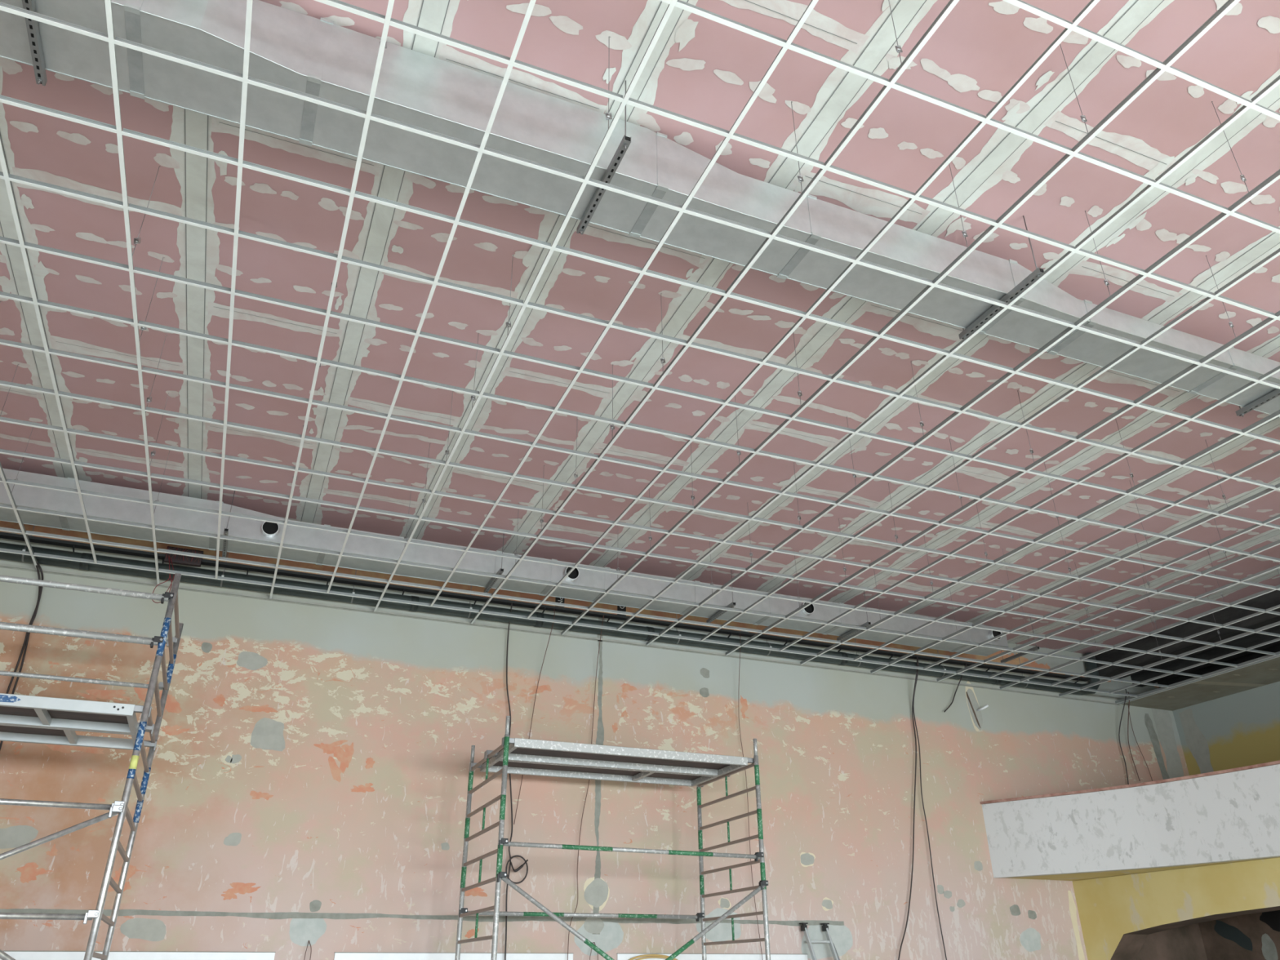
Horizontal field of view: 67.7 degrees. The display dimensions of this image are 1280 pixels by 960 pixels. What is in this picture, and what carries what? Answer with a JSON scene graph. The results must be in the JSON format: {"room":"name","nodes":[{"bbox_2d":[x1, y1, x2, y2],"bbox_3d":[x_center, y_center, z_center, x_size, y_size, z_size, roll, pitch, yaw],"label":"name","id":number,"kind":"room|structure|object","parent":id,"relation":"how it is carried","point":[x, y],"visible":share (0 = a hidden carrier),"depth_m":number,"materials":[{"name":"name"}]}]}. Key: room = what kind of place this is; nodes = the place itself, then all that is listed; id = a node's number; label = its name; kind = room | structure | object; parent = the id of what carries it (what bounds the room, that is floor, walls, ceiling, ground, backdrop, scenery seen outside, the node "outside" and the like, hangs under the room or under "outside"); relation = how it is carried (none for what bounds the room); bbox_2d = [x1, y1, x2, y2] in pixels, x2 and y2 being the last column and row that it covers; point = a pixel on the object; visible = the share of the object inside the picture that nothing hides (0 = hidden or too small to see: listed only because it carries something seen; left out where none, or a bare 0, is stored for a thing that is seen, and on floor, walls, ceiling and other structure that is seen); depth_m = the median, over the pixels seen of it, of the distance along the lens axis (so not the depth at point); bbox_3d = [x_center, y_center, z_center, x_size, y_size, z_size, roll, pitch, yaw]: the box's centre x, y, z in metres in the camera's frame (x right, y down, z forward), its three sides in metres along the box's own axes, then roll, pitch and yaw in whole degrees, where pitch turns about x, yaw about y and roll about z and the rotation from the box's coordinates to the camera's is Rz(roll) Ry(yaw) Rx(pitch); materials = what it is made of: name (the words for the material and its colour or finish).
{"room":"building under construction","nodes":[
{"label":"building under construction","id":0,"kind":"room"},
{"bbox_2d":[0,520,1189,959],"bbox_3d":[-1.623,4.071,11.283,23.600,6.500,0.304,11,-30,-20],"label":"wall","id":1,"kind":"structure","parent":0,"point":[308,778],"depth_m":11.37,"materials":[{"name":"pink paint"}]},
{"bbox_2d":[0,951,275,959],"bbox_3d":[-5.264,5.018,8.882,3.368,1.135,0.023,11,-30,-20],"label":"board","id":2,"kind":"object","parent":1,"relation":"attached to","point":[17,955],"visible":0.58,"depth_m":9.29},
{"bbox_2d":[333,951,573,959],"bbox_3d":[-1.962,5.637,10.104,2.618,1.135,0.023,11,-30,-20],"label":"board","id":3,"kind":"object","parent":1,"relation":"attached to","point":[338,955],"visible":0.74,"depth_m":10.29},
{"bbox_2d":[0,563,1119,705],"bbox_3d":[-2.267,1.785,11.989,22.100,0.046,0.020,11,-30,-20],"label":"trim","id":4,"kind":"structure","parent":1,"relation":"attached to","point":[2,565],"depth_m":12.18,"materials":[{"name":"grey metal"}]},
{"bbox_2d":[555,596,564,607],"bbox_3d":[-1.062,1.541,12.688,0.124,0.300,0.009,11,-30,-20],"label":"label","id":5,"kind":"object","parent":1,"relation":"attached to","point":[561,600],"visible":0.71,"depth_m":12.65,"materials":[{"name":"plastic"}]},
{"bbox_2d":[617,605,626,615],"bbox_3d":[-0.249,1.703,12.984,0.124,0.300,0.009,11,-30,-20],"label":"label","id":6,"kind":"object","parent":1,"relation":"attached to","point":[620,608],"visible":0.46,"depth_m":12.95,"materials":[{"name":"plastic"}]},
{"bbox_2d":[616,953,807,959],"bbox_3d":[0.910,6.176,11.166,2.538,1.135,0.023,11,-30,-20],"label":"board","id":7,"kind":"object","parent":1,"relation":"attached to","point":[620,956],"visible":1,"depth_m":11.45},
{"bbox_2d":[628,954,677,959],"bbox_3d":[0.182,5.855,10.912,0.882,0.776,0.050,10,-29,-19],"label":"cable loop","id":8,"kind":"object","parent":7,"relation":"hanging from","point":[646,956],"visible":0.87,"depth_m":11.05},
{"bbox_2d":[977,704,988,711],"bbox_3d":[5.206,3.466,14.507,0.190,0.080,0.066,-22,-35,35],"label":"pipe stub","id":9,"kind":"object","parent":1,"relation":"attached to","point":[987,705],"visible":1,"depth_m":14.48,"materials":[{"name":"white plastic"}]},
{"bbox_2d":[1128,704,1152,781],"bbox_3d":[8.063,4.248,15.413,0.104,1.514,0.287,-17,-32,28],"label":"hanging cable","id":10,"kind":"object","parent":1,"relation":"hanging from","point":[1128,704],"visible":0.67,"depth_m":15.45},
{"bbox_2d":[1120,654,1279,704],"bbox_3d":[11.326,-0.123,8.513,0.024,0.032,17.760,11,-30,-20],"label":"trim","id":11,"kind":"structure","parent":1,"relation":"attached to","point":[1278,655],"depth_m":14.45,"materials":[{"name":"white paint"}]},
{"bbox_2d":[0,0,1279,653],"bbox_3d":[2.558,-2.549,5.680,25.200,0.206,18.360,11,-30,-20],"label":"ceiling","id":12,"kind":"structure","parent":0,"point":[699,68],"depth_m":7.67,"materials":[{"name":"pink paint"}]},
{"bbox_2d":[0,364,18,416],"bbox_3d":[-5.411,-0.673,8.140,0.040,0.763,0.012,11,-30,-20],"label":"wire","id":13,"kind":"object","parent":12,"relation":"hanging from","point":[18,364],"visible":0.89,"depth_m":8.17,"materials":[{"name":"metal"}]},
{"bbox_2d":[11,422,35,493],"bbox_3d":[-5.817,-0.218,9.006,0.040,0.763,0.012,11,-30,-20],"label":"wire","id":14,"kind":"object","parent":12,"relation":"hanging from","point":[34,422],"visible":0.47,"depth_m":8.98,"materials":[{"name":"metal"}]},
{"bbox_2d":[22,0,47,85],"bbox_3d":[-3.038,-2.511,4.867,0.041,0.565,0.830,11,-30,-20],"label":"channel","id":15,"kind":"object","parent":12,"relation":"hanging from","point":[32,25],"visible":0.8,"depth_m":4.88,"materials":[{"name":"metal"}]},
{"bbox_2d":[0,0,1279,417],"bbox_3d":[0.440,-1.850,6.221,21.500,0.474,0.587,11,-30,-20],"label":"ventilation duct","id":16,"kind":"object","parent":15,"relation":"on","point":[322,58],"visible":0.88,"depth_m":5.71,"materials":[{"name":"silver metal"}]},
{"bbox_2d":[132,165,159,256],"bbox_3d":[-3.169,-1.737,6.132,0.040,0.763,0.012,11,-30,-20],"label":"wire","id":17,"kind":"object","parent":12,"relation":"hanging from","point":[135,239],"visible":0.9,"depth_m":6.02,"materials":[{"name":"metal"}]},
{"bbox_2d":[139,257,164,340],"bbox_3d":[-3.542,-1.319,6.926,0.040,0.763,0.012,11,-30,-20],"label":"wire","id":18,"kind":"object","parent":12,"relation":"hanging from","point":[142,327],"visible":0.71,"depth_m":6.87,"materials":[{"name":"metal"}]},
{"bbox_2d":[145,334,166,413],"bbox_3d":[-3.938,-0.874,7.773,0.040,0.763,0.012,11,-30,-20],"label":"wire","id":19,"kind":"object","parent":12,"relation":"hanging from","point":[148,398],"visible":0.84,"depth_m":7.68,"materials":[{"name":"metal"}]},
{"bbox_2d":[150,392,168,463],"bbox_3d":[-4.305,-0.462,8.556,0.040,0.763,0.012,11,-30,-20],"label":"wire","id":20,"kind":"object","parent":12,"relation":"hanging from","point":[152,452],"visible":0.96,"depth_m":8.45,"materials":[{"name":"metal"}]},
{"bbox_2d":[0,0,1279,703],"bbox_3d":[1.365,-0.670,7.365,19.224,0.041,12.468,11,-30,-20],"label":"grid","id":21,"kind":"object","parent":20,"relation":"hanging from","point":[1162,67],"visible":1,"depth_m":7.29,"materials":[{"name":"white paint"}]},
{"bbox_2d":[1118,688,1128,784],"bbox_3d":[7.820,4.111,15.326,0.314,1.507,0.048,-7,-28,13],"label":"hanging cable","id":22,"kind":"object","parent":21,"relation":"hanging from","point":[1125,689],"visible":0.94,"depth_m":15.36,"materials":[{"name":"black rubber"}]},
{"bbox_2d":[1127,691,1140,781],"bbox_3d":[7.947,4.123,15.376,0.052,1.392,0.206,18,-33,-31],"label":"hanging cable","id":23,"kind":"object","parent":21,"relation":"hanging from","point":[1127,691],"visible":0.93,"depth_m":15.39,"materials":[{"name":"black rubber"}]},
{"bbox_2d":[154,444,171,511],"bbox_3d":[-4.707,-0.012,9.412,0.040,0.763,0.012,11,-30,-20],"label":"wire","id":24,"kind":"object","parent":12,"relation":"hanging from","point":[171,445],"visible":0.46,"depth_m":9.38,"materials":[{"name":"metal"}]},
{"bbox_2d":[222,490,235,557],"bbox_3d":[-4.552,0.487,10.580,0.041,0.565,0.770,11,-30,-20],"label":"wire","id":25,"kind":"object","parent":12,"relation":"hanging from","point":[226,531],"visible":0.66,"depth_m":10.40,"materials":[{"name":"metal"}]},
{"bbox_2d":[422,443,431,508],"bbox_3d":[-2.103,-0.030,9.408,0.040,0.763,0.012,11,-30,-20],"label":"wire","id":26,"kind":"object","parent":12,"relation":"hanging from","point":[424,500],"visible":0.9,"depth_m":9.30,"materials":[{"name":"metal"}]},
{"bbox_2d":[444,391,453,462],"bbox_3d":[-1.706,-0.475,8.561,0.040,0.763,0.012,11,-30,-20],"label":"wire","id":27,"kind":"object","parent":12,"relation":"hanging from","point":[446,451],"visible":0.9,"depth_m":8.47,"materials":[{"name":"metal"}]},
{"bbox_2d":[471,333,479,408],"bbox_3d":[-1.340,-0.887,7.778,0.040,0.763,0.012,11,-30,-20],"label":"wire","id":28,"kind":"object","parent":12,"relation":"hanging from","point":[472,397],"visible":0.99,"depth_m":7.69,"materials":[{"name":"metal"}]},
{"bbox_2d":[484,533,504,592],"bbox_3d":[-1.766,1.010,11.611,0.041,0.565,0.770,11,-30,-20],"label":"channel","id":29,"kind":"object","parent":12,"relation":"hanging from","point":[500,571],"visible":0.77,"depth_m":11.44,"materials":[{"name":"metal"}]},
{"bbox_2d":[0,468,1008,656],"bbox_3d":[-3.330,0.754,11.069,18.750,0.394,0.542,11,-30,-20],"label":"ventilation duct","id":30,"kind":"object","parent":29,"relation":"on","point":[27,496],"visible":0.72,"depth_m":11.14,"materials":[{"name":"metal"}]},
{"bbox_2d":[506,254,514,336],"bbox_3d":[-0.938,-1.338,6.921,0.040,0.763,0.012,11,-30,-20],"label":"wire","id":31,"kind":"object","parent":12,"relation":"hanging from","point":[508,325],"visible":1,"depth_m":6.82,"materials":[{"name":"metal"}]},
{"bbox_2d":[514,502,519,563],"bbox_3d":[-1.361,0.589,10.600,0.040,0.763,0.012,11,-30,-20],"label":"wire","id":32,"kind":"object","parent":12,"relation":"hanging from","point":[516,553],"visible":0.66,"depth_m":10.50,"materials":[{"name":"metal"}]},
{"bbox_2d":[540,465,544,528],"bbox_3d":[-1.000,0.183,9.828,0.040,0.763,0.012,11,-30,-20],"label":"wire","id":33,"kind":"object","parent":12,"relation":"hanging from","point":[541,521],"visible":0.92,"depth_m":9.71,"materials":[{"name":"metal"}]},
{"bbox_2d":[0,525,1100,694],"bbox_3d":[-2.401,1.347,12.030,21.528,0.747,0.201,11,-30,-20],"label":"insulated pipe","id":34,"kind":"object","parent":12,"relation":"hanging from","point":[7,556],"visible":0.78,"depth_m":12.00,"materials":[{"name":"metal"}]},
{"bbox_2d":[0,532,1089,683],"bbox_3d":[-2.547,1.457,11.888,21.200,0.097,0.207,11,-30,-20],"label":"cable tray","id":35,"kind":"object","parent":34,"relation":"attached to","point":[73,544],"visible":0.81,"depth_m":12.08,"materials":[{"name":"metal"}]},
{"bbox_2d":[0,560,43,751],"bbox_3d":[-6.508,1.738,9.857,0.087,2.365,0.370,-17,-32,29],"label":"cable","id":36,"kind":"object","parent":35,"relation":"hanging from","point":[38,564],"visible":0.62,"depth_m":10.02,"materials":[{"name":"black rubber"}]},
{"bbox_2d":[5,561,40,693],"bbox_3d":[-6.506,1.774,9.818,0.085,2.466,0.319,-13,-30,22],"label":"cable","id":37,"kind":"object","parent":35,"relation":"hanging from","point":[37,566],"visible":0.62,"depth_m":9.98,"materials":[{"name":"black rubber"}]},
{"bbox_2d":[164,546,203,567],"bbox_3d":[-5.163,0.862,10.804,0.380,0.180,0.093,11,-30,-20],"label":"junction box","id":38,"kind":"object","parent":35,"relation":"attached to","point":[175,558],"visible":0.78,"depth_m":10.79,"materials":[{"name":"red metal"}]},
{"bbox_2d":[151,555,173,603],"bbox_3d":[-5.255,1.094,10.553,0.172,0.585,0.062,11,-30,-20],"label":"wire","id":39,"kind":"object","parent":38,"relation":"hanging from","point":[168,555],"visible":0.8,"depth_m":10.54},
{"bbox_2d":[504,603,512,959],"bbox_3d":[-1.548,4.040,10.970,0.232,5.464,0.201,11,-30,-20],"label":"hanging cable","id":40,"kind":"object","parent":35,"relation":"hanging from","point":[511,603],"visible":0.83,"depth_m":11.22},
{"bbox_2d":[505,855,528,884],"bbox_3d":[-1.402,4.440,10.878,0.266,0.306,0.047,9,-29,-18],"label":"cable coil","id":41,"kind":"object","parent":40,"relation":"hanging from","point":[520,867],"visible":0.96,"depth_m":10.88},
{"bbox_2d":[513,611,555,824],"bbox_3d":[-1.281,2.859,11.754,0.388,2.639,0.104,-2,-28,3],"label":"cable","id":42,"kind":"object","parent":35,"relation":"hanging from","point":[554,611],"visible":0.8,"depth_m":11.85,"materials":[{"name":"black rubber"}]},
{"bbox_2d":[567,615,604,959],"bbox_3d":[-0.648,4.209,11.299,0.337,5.461,0.196,11,-30,-20],"label":"hanging cable","id":43,"kind":"object","parent":35,"relation":"hanging from","point":[603,615],"visible":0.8,"depth_m":11.49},
{"bbox_2d":[738,633,763,959],"bbox_3d":[1.460,4.605,12.079,0.209,5.460,0.196,11,-30,-20],"label":"hanging cable","id":44,"kind":"object","parent":35,"relation":"hanging from","point":[740,633],"visible":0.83,"depth_m":12.32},
{"bbox_2d":[897,657,917,959],"bbox_3d":[3.652,5.017,12.890,1.028,5.464,0.205,11,-30,-20],"label":"cable","id":45,"kind":"object","parent":35,"relation":"hanging from","point":[917,657],"visible":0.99,"depth_m":13.27,"materials":[{"name":"black plastic"}]},
{"bbox_2d":[913,657,946,959],"bbox_3d":[4.080,5.100,13.056,0.230,5.461,0.079,-15,-31,26],"label":"hanging cable","id":46,"kind":"object","parent":35,"relation":"hanging from","point":[917,657],"visible":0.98,"depth_m":13.27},
{"bbox_2d":[943,662,966,711],"bbox_3d":[4.762,3.154,14.440,0.458,0.744,0.137,-2,-28,2],"label":"cable","id":47,"kind":"object","parent":35,"relation":"hanging from","point":[966,663],"visible":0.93,"depth_m":14.47,"materials":[{"name":"black rubber"}]},
{"bbox_2d":[573,433,577,484],"bbox_3d":[-0.594,-0.272,8.963,0.040,0.763,0.012,11,-30,-20],"label":"wire","id":48,"kind":"object","parent":12,"relation":"hanging from","point":[575,475],"visible":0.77,"depth_m":8.85,"materials":[{"name":"metal"}]},
{"bbox_2d":[576,80,631,235],"bbox_3d":[-0.230,-1.984,5.905,0.041,0.565,0.830,11,-30,-20],"label":"channel","id":49,"kind":"object","parent":12,"relation":"hanging from","point":[625,142],"visible":0.91,"depth_m":5.71,"materials":[{"name":"metal"}]},
{"bbox_2d":[604,36,612,128],"bbox_3d":[-0.171,-2.199,5.283,0.040,0.763,0.012,11,-30,-20],"label":"wire","id":50,"kind":"object","parent":12,"relation":"hanging from","point":[608,116],"visible":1,"depth_m":5.16,"materials":[{"name":"metal"}]},
{"bbox_2d":[610,364,614,430],"bbox_3d":[-0.234,-0.676,8.194,0.040,0.763,0.012,11,-30,-20],"label":"wire","id":51,"kind":"object","parent":12,"relation":"hanging from","point":[611,427],"visible":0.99,"depth_m":8.18,"materials":[{"name":"metal"}]},
{"bbox_2d":[648,488,652,542],"bbox_3d":[0.109,0.391,10.237,0.040,0.763,0.012,11,-30,-20],"label":"wire","id":52,"kind":"object","parent":12,"relation":"hanging from","point":[650,538],"visible":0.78,"depth_m":10.14,"materials":[{"name":"metal"}]},
{"bbox_2d":[660,293,665,372],"bbox_3d":[0.172,-1.131,7.328,0.040,0.763,0.012,11,-30,-20],"label":"wire","id":53,"kind":"object","parent":12,"relation":"hanging from","point":[662,360],"visible":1,"depth_m":7.24,"materials":[{"name":"metal"}]},
{"bbox_2d":[690,447,694,499],"bbox_3d":[0.512,-0.062,9.377,0.040,0.763,0.012,11,-30,-20],"label":"wire","id":54,"kind":"object","parent":12,"relation":"hanging from","point":[692,496],"visible":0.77,"depth_m":9.29,"materials":[{"name":"metal"}]},
{"bbox_2d":[709,541,713,593],"bbox_3d":[0.851,1.010,11.430,0.040,0.763,0.012,11,-30,-20],"label":"wire","id":55,"kind":"object","parent":12,"relation":"hanging from","point":[711,584],"visible":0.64,"depth_m":11.36,"materials":[{"name":"metal"}]},
{"bbox_2d":[706,568,735,622],"bbox_3d":[1.061,1.540,12.657,0.041,0.565,0.770,11,-30,-20],"label":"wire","id":56,"kind":"object","parent":12,"relation":"hanging from","point":[732,604],"visible":0.69,"depth_m":12.53,"materials":[{"name":"metal"}]},
{"bbox_2d":[734,395,741,462],"bbox_3d":[0.877,-0.471,8.598,0.040,0.763,0.012,11,-30,-20],"label":"wire","id":57,"kind":"object","parent":12,"relation":"hanging from","point":[738,451],"visible":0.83,"depth_m":8.50,"materials":[{"name":"metal"}]},
{"bbox_2d":[746,502,752,563],"bbox_3d":[1.224,0.592,10.634,0.040,0.763,0.012,11,-30,-20],"label":"wire","id":58,"kind":"object","parent":12,"relation":"hanging from","point":[750,553],"visible":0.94,"depth_m":10.52,"materials":[{"name":"metal"}]},
{"bbox_2d":[793,462,800,524],"bbox_3d":[1.614,0.154,9.801,0.040,0.763,0.012,11,-30,-20],"label":"wire","id":59,"kind":"object","parent":12,"relation":"hanging from","point":[798,517],"visible":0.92,"depth_m":9.69,"materials":[{"name":"metal"}]},
{"bbox_2d":[791,101,804,191],"bbox_3d":[0.937,-1.990,5.695,0.040,0.763,0.012,11,-30,-20],"label":"wire","id":60,"kind":"object","parent":12,"relation":"hanging from","point":[800,179],"visible":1,"depth_m":5.59,"materials":[{"name":"metal"}]},
{"bbox_2d":[793,335,802,403],"bbox_3d":[1.276,-0.919,7.746,0.040,0.763,0.012,11,-30,-20],"label":"wire","id":61,"kind":"object","parent":12,"relation":"hanging from","point":[799,391],"visible":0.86,"depth_m":7.64,"materials":[{"name":"metal"}]},
{"bbox_2d":[838,518,846,576],"bbox_3d":[2.340,0.791,11.027,0.040,0.763,0.012,11,-30,-20],"label":"wire","id":62,"kind":"object","parent":12,"relation":"hanging from","point":[844,567],"visible":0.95,"depth_m":10.91,"materials":[{"name":"metal"}]},
{"bbox_2d":[846,416,856,483],"bbox_3d":[1.993,-0.271,8.993,0.040,0.763,0.012,11,-30,-20],"label":"wire","id":63,"kind":"object","parent":12,"relation":"hanging from","point":[854,475],"visible":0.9,"depth_m":8.91,"materials":[{"name":"metal"}]},
{"bbox_2d":[836,590,871,640],"bbox_3d":[2.964,1.897,13.361,0.041,0.565,0.770,11,-30,-20],"label":"channel","id":64,"kind":"object","parent":12,"relation":"hanging from","point":[867,624],"visible":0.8,"depth_m":13.23,"materials":[{"name":"metal"}]},
{"bbox_2d":[888,483,897,541],"bbox_3d":[2.715,0.370,10.228,0.040,0.763,0.012,11,-30,-20],"label":"wire","id":65,"kind":"object","parent":12,"relation":"hanging from","point":[895,535],"visible":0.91,"depth_m":10.15,"materials":[{"name":"metal"}]},
{"bbox_2d":[888,0,902,62],"bbox_3d":[1.300,-2.398,4.920,0.040,0.763,0.012,11,-30,-20],"label":"wire","id":66,"kind":"object","parent":12,"relation":"hanging from","point":[899,50],"visible":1,"depth_m":4.80,"materials":[{"name":"metal"}]},
{"bbox_2d":[911,360,924,435],"bbox_3d":[2.377,-0.703,8.173,0.040,0.763,0.012,11,-30,-20],"label":"wire","id":67,"kind":"object","parent":12,"relation":"hanging from","point":[922,424],"visible":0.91,"depth_m":8.08,"materials":[{"name":"metal"}]},
{"bbox_2d":[949,439,962,506],"bbox_3d":[3.109,-0.072,9.386,0.040,0.763,0.012,11,-30,-20],"label":"wire","id":68,"kind":"object","parent":12,"relation":"hanging from","point":[960,497],"visible":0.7,"depth_m":9.33,"materials":[{"name":"metal"}]},
{"bbox_2d":[949,164,968,247],"bbox_3d":[2.040,-1.776,6.117,0.040,0.763,0.012,11,-30,-20],"label":"wire","id":69,"kind":"object","parent":12,"relation":"hanging from","point":[964,233],"visible":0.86,"depth_m":6.01,"materials":[{"name":"metal"}]},
{"bbox_2d":[976,505,987,557],"bbox_3d":[3.817,0.585,10.650,0.040,0.763,0.012,11,-30,-20],"label":"wire","id":70,"kind":"object","parent":12,"relation":"hanging from","point":[985,553],"visible":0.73,"depth_m":10.56,"materials":[{"name":"metal"}]},
{"bbox_2d":[959,215,1044,339],"bbox_3d":[2.574,-1.458,6.943,0.041,0.565,0.830,11,-30,-20],"label":"channel","id":71,"kind":"object","parent":12,"relation":"hanging from","point":[1037,271],"visible":0.64,"depth_m":6.75,"materials":[{"name":"metal"}]},
{"bbox_2d":[1000,617,1039,662],"bbox_3d":[5.670,2.405,14.362,0.041,0.565,0.770,11,-30,-20],"label":"channel","id":72,"kind":"object","parent":12,"relation":"hanging from","point":[1035,648],"visible":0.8,"depth_m":14.25,"materials":[{"name":"metal"}]},
{"bbox_2d":[1017,390,1034,462],"bbox_3d":[3.478,-0.486,8.599,0.040,0.763,0.012,11,-30,-20],"label":"wire","id":73,"kind":"object","parent":12,"relation":"hanging from","point":[1030,450],"visible":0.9,"depth_m":8.50,"materials":[{"name":"metal"}]},
{"bbox_2d":[1044,462,1059,525],"bbox_3d":[4.222,0.130,9.786,0.040,0.763,0.012,11,-30,-20],"label":"wire","id":74,"kind":"object","parent":12,"relation":"hanging from","point":[1044,462],"visible":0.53,"depth_m":9.72,"materials":[{"name":"metal"}]},
{"bbox_2d":[1059,44,1088,133],"bbox_3d":[2.415,-2.197,5.316,0.040,0.763,0.012,11,-30,-20],"label":"wire","id":75,"kind":"object","parent":12,"relation":"hanging from","point":[1083,118],"visible":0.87,"depth_m":5.22,"materials":[{"name":"metal"}]},
{"bbox_2d":[1084,210,1110,294],"bbox_3d":[3.140,-1.559,6.544,0.040,0.763,0.012,11,-30,-20],"label":"wire","id":76,"kind":"object","parent":12,"relation":"hanging from","point":[1106,282],"visible":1,"depth_m":6.44,"materials":[{"name":"metal"}]},
{"bbox_2d":[1115,417,1134,485],"bbox_3d":[4.583,-0.274,9.017,0.040,0.763,0.012,11,-30,-20],"label":"wire","id":77,"kind":"object","parent":12,"relation":"hanging from","point":[1131,474],"visible":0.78,"depth_m":8.93,"materials":[{"name":"metal"}]},
{"bbox_2d":[1205,441,1227,506],"bbox_3d":[5.693,-0.069,9.423,0.040,0.763,0.012,11,-30,-20],"label":"wire","id":78,"kind":"object","parent":12,"relation":"hanging from","point":[1224,495],"visible":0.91,"depth_m":9.31,"materials":[{"name":"metal"}]},
{"bbox_2d":[1205,255,1235,337],"bbox_3d":[4.242,-1.344,6.968,0.040,0.763,0.012,11,-30,-20],"label":"wire","id":79,"kind":"object","parent":12,"relation":"hanging from","point":[1230,323],"visible":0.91,"depth_m":6.86,"materials":[{"name":"metal"}]},
{"bbox_2d":[1211,101,1248,192],"bbox_3d":[3.532,-1.998,5.709,0.040,0.763,0.012,11,-30,-20],"label":"wire","id":80,"kind":"object","parent":12,"relation":"hanging from","point":[1242,177],"visible":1,"depth_m":5.62,"materials":[{"name":"metal"}]},
{"bbox_2d":[1235,388,1279,417],"bbox_3d":[5.280,-0.951,7.944,0.041,0.565,0.830,11,-30,-20],"label":"channel","id":81,"kind":"object","parent":12,"relation":"hanging from","point":[1242,411],"visible":0.93,"depth_m":8.01,"materials":[{"name":"metal"}]},
{"bbox_2d":[982,764,1279,878],"bbox_3d":[9.553,1.573,6.842,1.181,0.988,17.829,13,-30,-24],"label":"beam","id":82,"kind":"structure","parent":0,"point":[1235,815],"depth_m":12.42,"materials":[{"name":"white paint"}]},
{"bbox_2d":[979,760,1279,804],"bbox_3d":[9.551,1.119,7.080,1.239,0.033,17.833,13,-30,-24],"label":"trim","id":83,"kind":"structure","parent":82,"relation":"on","point":[1275,762],"depth_m":12.57,"materials":[{"name":"brown brick"}]},
{"bbox_2d":[1006,857,1277,880],"bbox_3d":[10.461,2.093,6.943,4.288,0.146,17.760,11,-30,-20],"label":"ceiling","id":84,"kind":"structure","parent":0,"point":[1072,877],"depth_m":12.99,"materials":[{"name":"yellow paint"}]},
{"bbox_2d":[1071,857,1279,959],"bbox_3d":[9.905,3.318,6.037,0.450,2.850,17.760,11,-30,-20],"label":"wall","id":85,"kind":"structure","parent":0,"point":[1117,913],"depth_m":12.53,"materials":[{"name":"yellow paint"}]},
{"bbox_2d":[1134,910,1279,959],"bbox_3d":[11.059,3.535,6.465,2.050,2.850,17.760,11,-30,-20],"label":"wall","id":86,"kind":"structure","parent":0,"point":[1251,936],"depth_m":13.90,"materials":[{"name":"brown paint"}]},
{"bbox_2d":[1172,681,1279,775],"bbox_3d":[12.580,1.099,8.459,0.323,3.800,17.760,11,-30,-20],"label":"wall","id":87,"kind":"structure","parent":0,"point":[1240,729],"depth_m":15.14,"materials":[{"name":"grey paint"}]},
{"bbox_2d":[1095,590,1279,688],"bbox_3d":[11.705,-0.407,8.841,1.560,0.792,17.760,11,-30,-20],"label":"ceiling","id":88,"kind":"structure","parent":87,"relation":"attached to","point":[1271,599],"depth_m":14.65,"materials":[{"name":"concrete"}]},
{"bbox_2d":[1121,657,1279,711],"bbox_3d":[11.882,-0.011,8.715,1.180,0.014,17.760,11,-30,-20],"label":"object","id":89,"kind":"structure","parent":87,"relation":"attached to","point":[1268,672],"depth_m":14.92,"materials":[{"name":"grey paint"}]},
{"bbox_3d":[2.592,3.252,2.646,25.200,0.100,18.360,11,-30,-20],"label":"floor","id":90,"kind":"structure","parent":0,"visible":0},
{"bbox_2d":[0,573,183,959],"bbox_3d":[-5.475,2.904,7.055,2.930,4.690,1.619,11,-30,-20],"label":"scaffold tower","id":91,"kind":"object","parent":90,"relation":"on","point":[121,807],"visible":1,"depth_m":7.59,"materials":[{"name":"metal"}]},
{"bbox_2d":[0,693,154,734],"bbox_3d":[-5.341,1.723,7.321,2.910,0.088,0.691,11,-30,-20],"label":"deck","id":92,"kind":"object","parent":91,"relation":"on","point":[15,709],"visible":0.96,"depth_m":7.62,"materials":[{"name":"metal"}]},
{"bbox_2d":[0,724,156,751],"bbox_3d":[-5.609,2.024,7.894,2.910,0.088,0.690,11,-30,-20],"label":"deck","id":93,"kind":"object","parent":91,"relation":"on","point":[13,733],"visible":0.62,"depth_m":8.31,"materials":[{"name":"metal"}]},
{"bbox_2d":[454,715,770,959],"bbox_3d":[-0.295,4.723,9.836,2.898,3.990,1.639,11,-30,-20],"label":"scaffold tower","id":94,"kind":"object","parent":90,"relation":"on","point":[463,912],"visible":1,"depth_m":9.96,"materials":[{"name":"metal"}]},
{"bbox_2d":[469,751,728,786],"bbox_3d":[-0.444,3.330,10.945,2.898,0.088,0.700,11,-30,-20],"label":"deck","id":95,"kind":"object","parent":94,"relation":"on","point":[513,766],"visible":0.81,"depth_m":11.10,"materials":[{"name":"metal"}]},
{"bbox_2d":[485,737,754,777],"bbox_3d":[-0.172,3.025,10.365,2.898,0.088,0.700,11,-30,-20],"label":"deck","id":96,"kind":"object","parent":94,"relation":"on","point":[529,750],"visible":0.94,"depth_m":10.34,"materials":[{"name":"metal"}]},
{"bbox_2d":[799,922,839,959],"bbox_3d":[2.448,6.463,11.289,0.953,2.240,0.481,-15,-31,25],"label":"ladder","id":97,"kind":"object","parent":90,"relation":"on","point":[803,926],"visible":1,"depth_m":11.86,"materials":[{"name":"metal"}]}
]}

